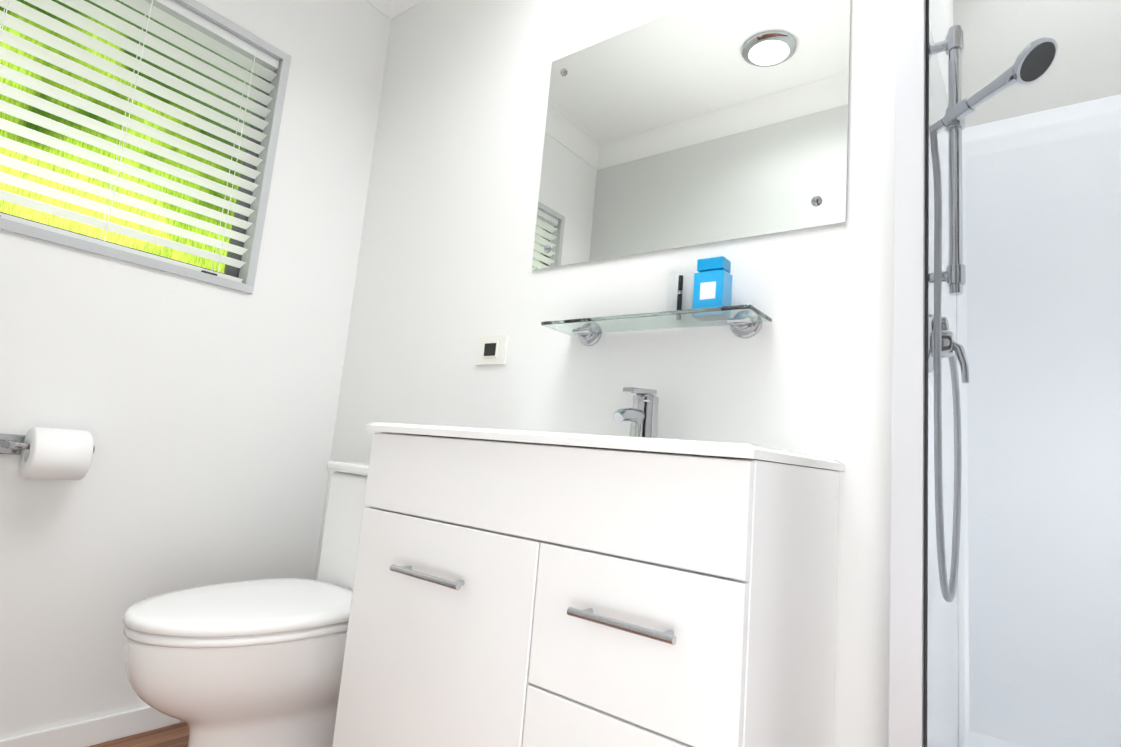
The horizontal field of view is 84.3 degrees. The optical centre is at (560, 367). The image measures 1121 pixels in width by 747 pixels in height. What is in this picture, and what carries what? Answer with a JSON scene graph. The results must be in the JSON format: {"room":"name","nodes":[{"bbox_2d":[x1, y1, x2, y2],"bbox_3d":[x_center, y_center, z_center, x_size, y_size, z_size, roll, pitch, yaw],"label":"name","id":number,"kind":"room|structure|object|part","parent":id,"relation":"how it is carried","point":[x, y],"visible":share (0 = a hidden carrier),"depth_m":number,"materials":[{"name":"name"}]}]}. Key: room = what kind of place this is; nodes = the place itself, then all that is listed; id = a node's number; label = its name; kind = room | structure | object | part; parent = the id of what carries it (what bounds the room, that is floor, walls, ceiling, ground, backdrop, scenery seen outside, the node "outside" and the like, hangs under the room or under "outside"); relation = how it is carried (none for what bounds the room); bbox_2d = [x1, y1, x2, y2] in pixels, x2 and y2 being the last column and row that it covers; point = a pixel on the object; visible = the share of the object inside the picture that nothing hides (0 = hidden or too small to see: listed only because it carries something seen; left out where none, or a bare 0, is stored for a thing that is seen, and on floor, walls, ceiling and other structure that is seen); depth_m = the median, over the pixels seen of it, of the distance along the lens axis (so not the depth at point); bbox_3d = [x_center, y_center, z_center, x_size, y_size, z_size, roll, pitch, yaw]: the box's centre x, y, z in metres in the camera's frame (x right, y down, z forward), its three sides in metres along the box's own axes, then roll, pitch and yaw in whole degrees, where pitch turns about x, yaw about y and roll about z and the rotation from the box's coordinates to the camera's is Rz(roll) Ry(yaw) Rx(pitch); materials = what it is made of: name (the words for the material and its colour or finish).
{"room":"bathroom","nodes":[
{"label":"bathroom","id":0,"kind":"room"},
{"bbox_2d":[88,722,188,746],"bbox_3d":[0.065,0.955,0.938,2.820,0.020,2.400,-1,-10,38],"label":"floor","id":1,"kind":"structure","parent":0,"point":[175,735],"depth_m":1.56,"materials":[{"name":"brown wood"}]},
{"bbox_2d":[122,460,368,746],"bbox_3d":[-0.617,0.582,1.425,0.382,0.734,0.676,-1,-10,38],"label":"toilet","id":2,"kind":"object","parent":1,"relation":"on","point":[255,663],"visible":0.56,"depth_m":1.26,"materials":[{"name":"white ceramic"}]},
{"bbox_3d":[-0.672,0.517,1.357,0.382,0.026,0.481,-1,-10,38],"label":"lid","id":3,"kind":"part","parent":2,"relation":"part of","materials":[{"name":"white plastic"}]},
{"bbox_2d":[332,387,844,746],"bbox_3d":[0.018,0.485,1.095,0.786,0.943,0.448,-1,-10,38],"label":"bathroom vanity","id":4,"kind":"object","parent":1,"relation":"on","point":[642,584],"visible":1,"depth_m":0.90,"materials":[{"name":"white paint"}]},
{"bbox_3d":[-0.081,0.437,0.915,0.550,0.211,0.032,-1,-10,38],"label":"handle","id":5,"kind":"part","parent":4,"relation":"part of","materials":[{"name":"silver metal"}]},
{"bbox_2d":[613,387,658,446],"bbox_3d":[0.146,0.092,1.207,0.061,0.114,0.132,-1,-10,38],"label":"faucet","id":6,"kind":"object","parent":4,"relation":"on","point":[643,416],"depth_m":1.21,"materials":[{"name":"silver metal"}]},
{"bbox_2d":[0,0,390,739],"bbox_3d":[-0.900,-0.212,1.948,0.100,2.400,2.400,-1,-10,38],"label":"wall","id":7,"kind":"structure","parent":0,"point":[202,414],"depth_m":1.69,"materials":[{"name":"white paint"}]},
{"bbox_2d":[0,427,94,479],"bbox_3d":[-1.168,0.196,1.412,0.123,0.116,0.167,-1,-10,38],"label":"paper holder","id":8,"kind":"object","parent":7,"relation":"attached to","point":[53,454],"visible":1,"depth_m":1.39,"materials":[{"name":"silver metal"}]},
{"bbox_2d":[0,706,182,746],"bbox_3d":[-1.220,0.869,1.414,0.012,0.062,1.340,-1,-10,38],"label":"baseboard","id":9,"kind":"structure","parent":7,"relation":"attached to","point":[98,730],"depth_m":1.52,"materials":[{"name":"white paint"}]},
{"bbox_2d":[0,0,290,293],"bbox_3d":[-1.155,-0.661,1.628,0.108,0.770,0.765,-1,-10,38],"label":"window unit","id":10,"kind":"structure","parent":7,"relation":"in","point":[144,133],"depth_m":1.66,"materials":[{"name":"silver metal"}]},
{"bbox_2d":[365,0,391,18],"bbox_3d":[-0.988,-1.425,1.722,0.088,0.088,1.340,-1,-10,38],"label":"crown molding","id":11,"kind":"structure","parent":7,"relation":"attached to","point":[384,7],"depth_m":2.23,"materials":[{"name":"white paint"}]},
{"bbox_2d":[314,0,952,746],"bbox_3d":[0.230,-0.110,1.966,1.655,2.400,0.960,-1,-10,38],"label":"wall","id":12,"kind":"structure","parent":0,"point":[446,274],"depth_m":1.51,"materials":[{"name":"white paint"}]},
{"bbox_2d":[391,0,423,19],"bbox_3d":[0.011,-1.336,1.724,1.655,0.088,0.088,-1,-10,38],"label":"crown molding","id":13,"kind":"structure","parent":12,"relation":"attached to","point":[399,7],"depth_m":2.22,"materials":[{"name":"white paint"}]},
{"bbox_2d":[475,334,508,364],"bbox_3d":[-0.185,-0.048,1.651,0.108,0.080,0.012,-1,-10,38],"label":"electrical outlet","id":14,"kind":"object","parent":12,"relation":"attached to","point":[491,349],"visible":1,"depth_m":1.64,"materials":[{"name":"white plastic"}]},
{"bbox_2d":[541,304,771,345],"bbox_3d":[0.183,-0.096,1.303,0.487,0.066,0.117,-1,-10,38],"label":"glass shelf","id":15,"kind":"object","parent":12,"relation":"attached to","point":[745,321],"visible":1,"depth_m":1.26,"materials":[{"name":"clear glass"}]},
{"bbox_2d":[666,268,693,310],"bbox_3d":[0.245,-0.150,1.272,0.044,0.100,0.030,-1,-10,38],"label":"bottle","id":16,"kind":"object","parent":15,"relation":"on","point":[680,293],"visible":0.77,"depth_m":1.28,"materials":[{"name":"plastic"}]},
{"bbox_2d":[692,256,732,308],"bbox_3d":[0.300,-0.158,1.220,0.062,0.110,0.043,-1,-10,38],"label":"bottle","id":17,"kind":"object","parent":15,"relation":"on","point":[713,282],"visible":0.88,"depth_m":1.20,"materials":[{"name":"blue glass"}]},
{"bbox_2d":[532,0,850,269],"bbox_3d":[0.249,-0.552,1.415,0.761,0.590,0.014,-1,-10,38],"label":"mirror","id":18,"kind":"object","parent":12,"relation":"attached to","point":[701,122],"visible":1,"depth_m":1.37,"materials":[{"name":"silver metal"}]},
{"bbox_2d":[888,0,928,746],"bbox_3d":[0.917,-0.030,0.764,0.903,1.850,0.035,-1,-10,38],"label":"shower door frame","id":19,"kind":"object","parent":12,"relation":"attached to","point":[908,661],"visible":1,"depth_m":1.00,"materials":[{"name":"white metal"}]},
{"bbox_2d":[927,0,1120,746],"bbox_3d":[0.918,-0.023,0.762,0.809,1.791,0.005,-1,-10,38],"label":"shower door","id":20,"kind":"object","parent":12,"relation":"attached to","point":[929,73],"visible":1,"depth_m":0.94,"materials":[{"name":"clear glass"}]},
{"bbox_2d":[953,0,1120,127],"bbox_3d":[1.563,-0.065,1.461,1.065,2.400,0.100,-1,-10,38],"label":"wall","id":21,"kind":"structure","parent":0,"point":[994,110],"depth_m":1.73,"materials":[{"name":"grey paint"}]},
{"bbox_2d":[927,25,1120,746],"bbox_3d":[1.187,0.086,1.105,0.904,1.764,0.860,-1,-10,38],"label":"wall panel","id":22,"kind":"object","parent":21,"relation":"attached to","point":[1071,671],"depth_m":1.59,"materials":[{"name":"white plastic"}]},
{"bbox_2d":[928,25,1057,601],"bbox_3d":[0.876,-0.141,1.257,0.225,1.227,0.307,-1,-10,38],"label":"shower rail","id":23,"kind":"object","parent":22,"relation":"attached to","point":[990,88],"depth_m":1.28,"materials":[{"name":"silver metal"}]}
]}

